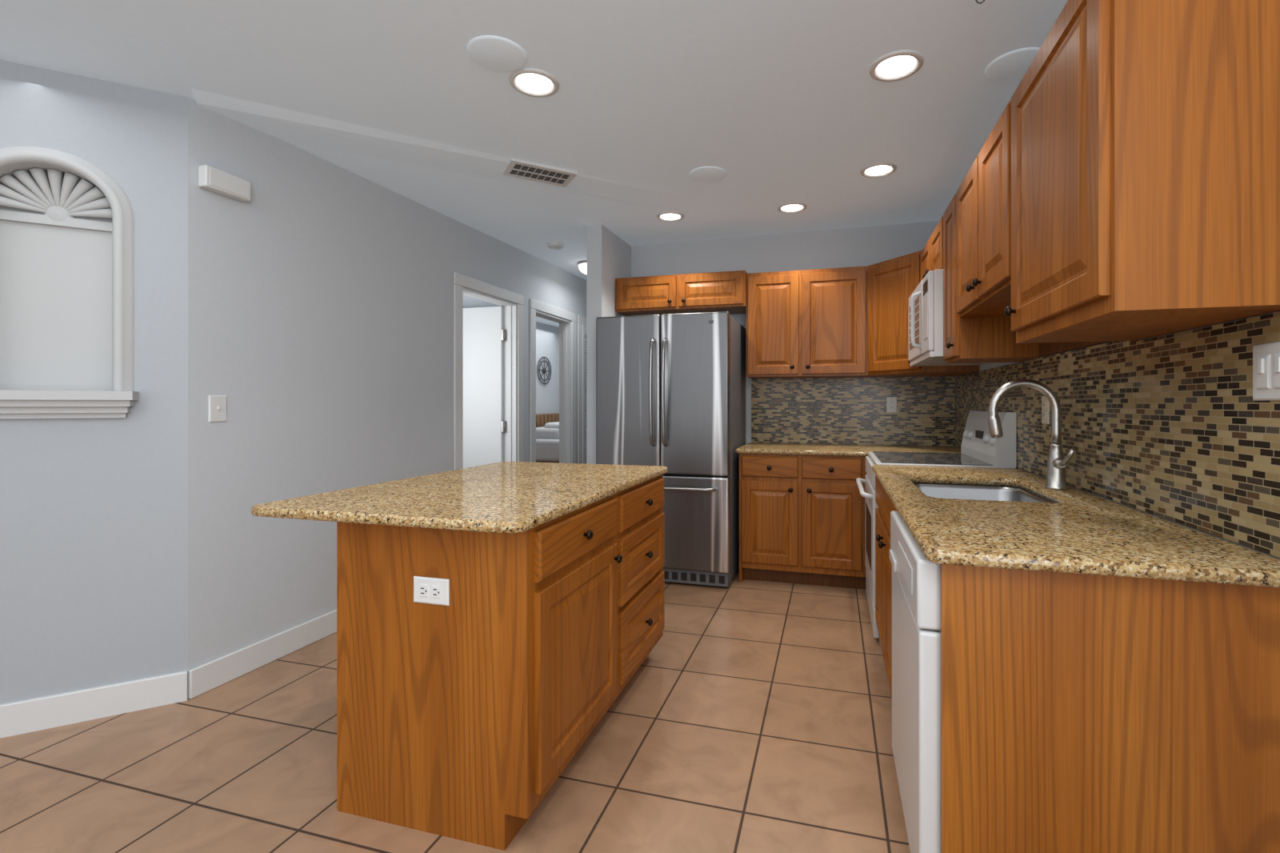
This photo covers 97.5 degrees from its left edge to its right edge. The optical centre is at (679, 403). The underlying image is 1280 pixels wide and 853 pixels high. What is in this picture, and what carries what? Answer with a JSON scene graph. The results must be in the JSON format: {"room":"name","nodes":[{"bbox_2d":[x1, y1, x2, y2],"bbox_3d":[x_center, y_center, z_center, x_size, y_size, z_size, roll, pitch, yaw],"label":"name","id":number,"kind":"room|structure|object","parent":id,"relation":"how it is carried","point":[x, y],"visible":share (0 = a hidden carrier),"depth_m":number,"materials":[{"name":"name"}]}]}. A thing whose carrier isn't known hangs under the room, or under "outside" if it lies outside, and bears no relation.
{"room":"kitchen","nodes":[
{"label":"kitchen","id":0,"kind":"room"},
{"bbox_2d":[0,60,187,703],"bbox_3d":[-3.613,-0.110,1.498,3.650,2.660,0.140,0,0,-30],"label":"wall","id":1,"kind":"structure","parent":0,"point":[94,552],"depth_m":2.20,"materials":[{"name":"paint"}]},
{"bbox_2d":[0,146,139,418],"bbox_3d":[-2.401,-0.457,2.130,0.520,1.021,0.185,0,0,-30],"label":"trim","id":2,"kind":"structure","parent":1,"relation":"attached to","point":[57,206],"depth_m":2.18,"materials":[{"name":"paint"}]},
{"bbox_2d":[188,96,586,698],"bbox_3d":[-1.414,-0.110,4.827,0.120,2.660,5.170,0,0,15],"label":"wall","id":3,"kind":"structure","parent":0,"point":[319,324],"depth_m":2.81,"materials":[{"name":"paint"}]},
{"bbox_2d":[0,609,336,738],"bbox_3d":[-3.373,1.161,2.227,2.561,0.118,4.234,0,0,15],"label":"baseboard","id":4,"kind":"structure","parent":3,"relation":"attached to","point":[41,713],"depth_m":2.27,"materials":[{"name":"white wood"}]},
{"bbox_2d":[208,395,226,422],"bbox_3d":[-2.000,0.020,2.427,0.014,0.115,0.072,0,0,15],"label":"light switch","id":5,"kind":"object","parent":3,"relation":"attached to","point":[217,408],"visible":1,"depth_m":2.42,"materials":[{"name":"white plastic"}]},
{"bbox_2d":[197,164,251,201],"bbox_3d":[-1.977,-0.957,2.436,0.053,0.090,0.190,0,0,15],"label":"door chime","id":6,"kind":"object","parent":3,"relation":"attached to","point":[215,180],"visible":1,"depth_m":2.41,"materials":[{"name":"white plastic"}]},
{"bbox_2d":[463,306,506,467],"bbox_3d":[-1.870,0.193,4.798,0.816,2.031,0.092,0,0,15],"label":"door leaf","id":7,"kind":"structure","parent":3,"relation":"in","point":[484,339],"depth_m":4.75,"materials":[{"name":"white wood"}]},
{"bbox_2d":[453,272,523,469],"bbox_3d":[-1.525,0.145,4.387,0.138,2.150,0.908,0,0,15],"label":"door frame","id":8,"kind":"structure","parent":3,"relation":"attached to","point":[514,380],"depth_m":4.71,"materials":[{"name":"white wood"}]},
{"bbox_2d":[529,298,575,463],"bbox_3d":[-1.257,0.145,5.369,0.138,2.150,0.889,0,0,15],"label":"door frame","id":9,"kind":"structure","parent":3,"relation":"attached to","point":[567,390],"depth_m":5.69,"materials":[{"name":"white wood"}]},
{"bbox_2d":[577,315,586,463],"bbox_3d":[-0.950,0.145,6.237,0.028,2.150,0.835,0,0,15],"label":"door frame","id":10,"kind":"structure","parent":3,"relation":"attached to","point":[582,389],"depth_m":5.91,"materials":[{"name":"white wood"}]},
{"bbox_2d":[0,567,910,852],"bbox_3d":[-1.683,1.260,4.087,7.600,0.080,13.400,0,0,15],"label":"floor","id":11,"kind":"structure","parent":0,"point":[749,716],"depth_m":1.91,"materials":[{"name":"tile"}]},
{"bbox_2d":[336,474,664,850],"bbox_3d":[-0.533,0.777,2.193,0.687,0.885,1.250,0,0,15],"label":"base cabinet","id":12,"kind":"object","parent":11,"relation":"on","point":[476,710],"visible":1,"depth_m":1.62,"materials":[{"name":"brown wood"}]},
{"bbox_2d":[413,576,449,605],"bbox_3d":[-0.707,0.530,1.588,0.118,0.074,0.009,0,0,15],"label":"outlet","id":13,"kind":"object","parent":12,"relation":"attached to","point":[431,590],"visible":1,"depth_m":1.58,"materials":[{"name":"plastic"}]},
{"bbox_2d":[250,461,667,533],"bbox_3d":[-0.677,0.320,2.214,0.928,0.030,1.375,0,0,15],"label":"countertop","id":14,"kind":"structure","parent":12,"relation":"on","point":[510,497],"depth_m":1.82,"materials":[{"name":"stone"}]},
{"bbox_2d":[536,413,559,463],"bbox_3d":[-1.399,0.695,9.555,1.920,1.050,1.660,0,0,15],"label":"bed","id":15,"kind":"object","parent":11,"relation":"on","point":[547,438],"visible":0.23,"depth_m":8.96,"materials":[{"name":"fabric"}]},
{"bbox_2d":[596,311,745,587],"bbox_3d":[-0.042,0.307,4.109,0.935,1.825,0.874,0,0,15],"label":"refrigerator","id":16,"kind":"object","parent":11,"relation":"on","point":[670,392],"visible":0.65,"depth_m":3.74,"materials":[{"name":"silver metal"}]},
{"bbox_2d":[739,453,863,588],"bbox_3d":[0.869,0.777,4.017,0.800,0.884,0.626,0,0,15],"label":"base cabinet","id":17,"kind":"object","parent":11,"relation":"on","point":[802,518],"depth_m":3.72,"materials":[{"name":"brown wood"}]},
{"bbox_2d":[735,442,960,455],"bbox_3d":[1.181,0.320,3.924,1.502,0.030,0.642,0,0,15],"label":"countertop","id":18,"kind":"structure","parent":17,"relation":"on","point":[843,450],"depth_m":3.78,"materials":[{"name":"stone"}]},
{"bbox_2d":[864,456,867,589],"bbox_3d":[1.580,0.777,3.823,0.676,0.884,0.626,0,0,15],"label":"base cabinet","id":19,"kind":"object","parent":11,"relation":"on","point":[865,473],"depth_m":3.62,"materials":[{"name":"brown wood"}]},
{"bbox_2d":[875,475,894,699],"bbox_3d":[1.162,0.777,2.238,0.652,0.884,1.070,0,0,15],"label":"base cabinet","id":20,"kind":"object","parent":11,"relation":"on","point":[883,566],"depth_m":2.34,"materials":[{"name":"brown wood"}]},
{"bbox_2d":[889,510,939,852],"bbox_3d":[0.915,0.779,1.435,0.669,0.882,0.606,0,0,15],"label":"dishwasher","id":21,"kind":"object","parent":11,"relation":"on","point":[916,661],"visible":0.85,"depth_m":1.27,"materials":[{"name":"white metal"}]},
{"bbox_2d":[856,410,1015,643],"bbox_3d":[1.366,0.630,3.131,0.709,1.180,0.750,0,0,15],"label":"range","id":22,"kind":"object","parent":11,"relation":"on","point":[980,447],"visible":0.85,"depth_m":2.96,"materials":[{"name":"white metal"}]},
{"bbox_2d":[894,506,1279,852],"bbox_3d":[0.940,0.777,1.425,0.652,0.884,0.645,0,0,15],"label":"base cabinet","id":23,"kind":"object","parent":11,"relation":"on","point":[1082,713],"depth_m":1.12,"materials":[{"name":"brown wood"}]},
{"bbox_2d":[872,464,1279,587],"bbox_3d":[1.066,0.320,1.919,0.667,0.030,1.735,0,0,15],"label":"countertop","id":24,"kind":"structure","parent":23,"relation":"on","point":[1072,530],"depth_m":1.30,"materials":[{"name":"stone"}]},
{"bbox_2d":[912,482,1052,503],"bbox_3d":[1.090,0.437,2.056,0.444,0.202,0.624,0,0,15],"label":"sink","id":25,"kind":"object","parent":24,"relation":"in","point":[978,492],"visible":0.08,"depth_m":2.32,"materials":[{"name":"metal"}]},
{"bbox_2d":[988,378,1075,490],"bbox_3d":[1.255,0.106,2.005,0.256,0.397,0.142,0,0,15],"label":"faucet","id":26,"kind":"object","parent":24,"relation":"on","point":[1056,476],"visible":1,"depth_m":2.01,"materials":[{"name":"silver metal"}]},
{"bbox_2d":[463,294,501,307],"bbox_3d":[-2.485,-0.110,5.187,2.135,2.660,0.080,0,0,15],"label":"wall","id":27,"kind":"structure","parent":0,"point":[469,302],"depth_m":4.96,"materials":[{"name":"paint"}]},
{"bbox_2d":[0,0,1067,327],"bbox_3d":[-1.780,-1.373,4.114,7.800,0.415,13.800,0,0,15],"label":"ceiling","id":28,"kind":"structure","parent":0,"point":[650,106],"depth_m":2.32,"materials":[{"name":"paint"}]},
{"bbox_2d":[467,35,527,71],"bbox_3d":[-0.665,-1.273,2.041,0.209,0.012,0.209,0,0,15],"label":"ceiling speaker","id":29,"kind":"object","parent":28,"relation":"attached to","point":[497,54],"visible":1,"depth_m":2.03,"materials":[{"name":"paint"}]},
{"bbox_2d":[508,68,559,96],"bbox_3d":[-0.580,-1.277,2.230,0.195,0.012,0.195,0,0,15],"label":"recessed light","id":30,"kind":"object","parent":28,"relation":"in","point":[533,82],"visible":1,"depth_m":2.22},
{"bbox_2d":[502,158,577,187],"bbox_3d":[-0.779,-1.290,3.114,0.360,0.029,0.210,0,0,-30],"label":"ceiling vent","id":31,"kind":"object","parent":28,"relation":"in","point":[538,172],"visible":0.96,"depth_m":3.10,"materials":[{"name":"white metal"}]},
{"bbox_2d":[547,241,563,249],"bbox_3d":[-1.025,-1.301,4.602,0.130,0.038,0.130,0,0,15],"label":"smoke detector","id":32,"kind":"object","parent":28,"relation":"attached to","point":[555,245],"visible":1,"depth_m":4.56,"materials":[{"name":"white plastic"}]},
{"bbox_2d":[577,260,586,274],"bbox_3d":[-0.835,-1.278,5.297,0.260,0.111,0.260,0,0,15],"label":"hall ceiling light","id":33,"kind":"object","parent":28,"relation":"attached to","point":[582,265],"visible":0.25,"depth_m":5.21,"materials":[{"name":"white glass"}]},
{"bbox_2d":[656,211,683,221],"bbox_3d":[-0.067,-1.309,3.912,0.195,0.012,0.195,0,0,15],"label":"recessed light","id":34,"kind":"object","parent":28,"relation":"in","point":[670,216],"visible":0.96,"depth_m":3.91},
{"bbox_2d":[689,166,726,181],"bbox_3d":[0.158,-1.298,3.166,0.209,0.012,0.209,0,0,15],"label":"ceiling speaker","id":35,"kind":"object","parent":28,"relation":"attached to","point":[708,174],"visible":0.98,"depth_m":3.15,"materials":[{"name":"paint"}]},
{"bbox_2d":[777,202,807,212],"bbox_3d":[0.750,-1.313,3.747,0.195,0.012,0.195,0,0,15],"label":"recessed light","id":36,"kind":"object","parent":28,"relation":"in","point":[792,207],"visible":0.96,"depth_m":3.74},
{"bbox_2d":[860,162,896,177],"bbox_3d":[1.108,-1.305,3.127,0.195,0.012,0.195,0,0,15],"label":"recessed light","id":37,"kind":"object","parent":28,"relation":"in","point":[878,170],"visible":1,"depth_m":3.12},
{"bbox_2d":[869,50,923,81],"bbox_3d":[0.824,-1.286,2.135,0.195,0.012,0.195,0,0,15],"label":"recessed light","id":38,"kind":"object","parent":28,"relation":"in","point":[897,66],"visible":1,"depth_m":2.13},
{"bbox_2d":[984,47,1039,81],"bbox_3d":[1.279,-1.290,2.131,0.209,0.012,0.209,0,0,15],"label":"ceiling speaker","id":39,"kind":"object","parent":28,"relation":"attached to","point":[1015,64],"visible":0.69,"depth_m":2.12,"materials":[{"name":"paint"}]},
{"bbox_2d":[536,321,559,414],"bbox_3d":[-3.244,-0.110,6.690,0.120,2.660,9.200,0,0,15],"label":"wall","id":40,"kind":"structure","parent":0,"point":[547,346],"depth_m":9.83,"materials":[{"name":"paint"}]},
{"bbox_2d":[537,356,551,383],"bbox_3d":[-2.341,-0.580,9.678,0.020,0.478,0.478,0,0,15],"label":"wall art","id":41,"kind":"object","parent":40,"relation":"attached to","point":[544,370],"visible":1,"depth_m":9.67,"materials":[{"name":"metal"}]},
{"bbox_2d":[586,224,631,463],"bbox_3d":[-0.242,-0.110,5.534,0.120,2.660,2.950,0,0,15],"label":"wall","id":42,"kind":"structure","parent":0,"point":[608,257],"depth_m":4.12,"materials":[{"name":"paint"}]},
{"bbox_2d":[631,220,956,447],"bbox_3d":[0.808,-0.110,4.423,2.490,2.660,0.120,0,0,15],"label":"wall","id":43,"kind":"structure","parent":0,"point":[853,247],"depth_m":4.37,"materials":[{"name":"paint"}]},
{"bbox_2d":[615,274,682,315],"bbox_3d":[-0.214,-0.845,4.442,0.502,0.259,0.375,0,0,15],"label":"upper cabinet","id":44,"kind":"object","parent":43,"relation":"attached to","point":[648,295],"depth_m":4.27,"materials":[{"name":"brown wood"}]},
{"bbox_2d":[679,270,746,314],"bbox_3d":[0.274,-0.845,4.309,0.510,0.259,0.375,0,0,15],"label":"upper cabinet","id":45,"kind":"object","parent":43,"relation":"attached to","point":[722,291],"depth_m":4.13,"materials":[{"name":"brown wood"}]},
{"bbox_2d":[743,270,803,378],"bbox_3d":[0.713,-0.581,4.210,0.390,0.760,0.335,0,0,15],"label":"upper cabinet","id":46,"kind":"object","parent":43,"relation":"attached to","point":[773,309],"depth_m":4.05,"materials":[{"name":"brown wood"}]},
{"bbox_2d":[800,266,864,378],"bbox_3d":[1.123,-0.581,4.098,0.460,0.760,0.335,0,0,15],"label":"upper cabinet","id":47,"kind":"object","parent":43,"relation":"attached to","point":[843,322],"depth_m":3.94,"materials":[{"name":"brown wood"}]},
{"bbox_2d":[751,376,955,446],"bbox_3d":[1.272,0.053,4.229,1.468,0.500,0.008,0,0,15],"label":"backsplash","id":48,"kind":"structure","parent":43,"relation":"attached to","point":[846,410],"depth_m":4.21,"materials":[{"name":"tile"}]},
{"bbox_2d":[886,396,896,412],"bbox_3d":[1.565,0.005,4.140,0.072,0.115,0.010,0,0,15],"label":"outlet","id":49,"kind":"object","parent":48,"relation":"attached to","point":[891,404],"visible":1,"depth_m":4.14,"materials":[{"name":"plastic"}]},
{"bbox_2d":[864,265,867,374],"bbox_3d":[1.401,-0.580,3.686,0.297,0.715,0.328,0,0,15],"label":"upper cabinet","id":50,"kind":"object","parent":0,"relation":"attached to","point":[866,267],"depth_m":3.90,"materials":[{"name":"brown wood"}]},
{"bbox_2d":[956,311,1279,559],"bbox_3d":[1.064,-0.110,0.404,0.120,2.660,7.740,0,0,15],"label":"wall","id":51,"kind":"structure","parent":0,"point":[988,366],"depth_m":1.65,"materials":[{"name":"paint"}]},
{"bbox_2d":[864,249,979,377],"bbox_3d":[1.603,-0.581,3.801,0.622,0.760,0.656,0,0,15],"label":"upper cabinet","id":52,"kind":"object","parent":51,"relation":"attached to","point":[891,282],"depth_m":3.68,"materials":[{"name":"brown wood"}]},
{"bbox_2d":[920,244,926,281],"bbox_3d":[1.604,-0.815,3.263,0.336,0.291,0.380,0,0,15],"label":"upper cabinet","id":53,"kind":"object","parent":51,"relation":"attached to","point":[923,254],"depth_m":3.36,"materials":[{"name":"brown wood"}]},
{"bbox_2d":[926,222,939,273],"bbox_3d":[1.504,-0.815,2.896,0.336,0.291,0.380,0,0,15],"label":"upper cabinet","id":54,"kind":"object","parent":51,"relation":"attached to","point":[932,245],"depth_m":3.01,"materials":[{"name":"brown wood"}]},
{"bbox_2d":[908,268,987,366],"bbox_3d":[1.498,-0.451,3.095,0.452,0.432,0.744,0,0,15],"label":"microwave","id":55,"kind":"object","parent":54,"relation":"attached to","point":[926,323],"visible":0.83,"depth_m":2.87,"materials":[{"name":"plastic"}]},
{"bbox_2d":[952,112,1003,319],"bbox_3d":[1.273,-0.670,2.047,0.336,0.580,0.780,0,0,15],"label":"upper cabinet","id":56,"kind":"object","parent":51,"relation":"attached to","point":[978,202],"depth_m":2.09,"materials":[{"name":"brown wood"}]},
{"bbox_2d":[939,200,1047,363],"bbox_3d":[1.415,-0.580,2.568,0.336,0.761,0.300,0,0,15],"label":"upper cabinet","id":57,"kind":"object","parent":51,"relation":"attached to","point":[964,341],"depth_m":2.48,"materials":[{"name":"brown wood"}]},
{"bbox_2d":[955,312,1279,557],"bbox_3d":[1.575,0.053,2.529,0.008,0.500,3.108,0,0,15],"label":"backsplash","id":58,"kind":"structure","parent":51,"relation":"attached to","point":[1183,427],"depth_m":1.48,"materials":[{"name":"tile"}]},
{"bbox_2d":[1041,396,1049,423],"bbox_3d":[1.508,0.025,2.315,0.010,0.115,0.072,0,0,15],"label":"electrical outlet","id":59,"kind":"object","parent":58,"relation":"attached to","point":[1045,411],"visible":0.98,"depth_m":2.30,"materials":[{"name":"plastic"}]},
{"bbox_2d":[1252,341,1279,400],"bbox_3d":[1.178,-0.065,1.114,0.014,0.115,0.118,0,0,15],"label":"light switch","id":60,"kind":"object","parent":58,"relation":"attached to","point":[1266,371],"visible":1,"depth_m":1.13,"materials":[{"name":"white plastic"}]},
{"bbox_2d":[1003,0,1279,348],"bbox_3d":[1.089,-0.573,1.372,0.336,0.775,0.620,0,0,15],"label":"upper cabinet","id":61,"kind":"object","parent":51,"relation":"attached to","point":[1121,181],"depth_m":1.10,"materials":[{"name":"brown wood"}]}
]}

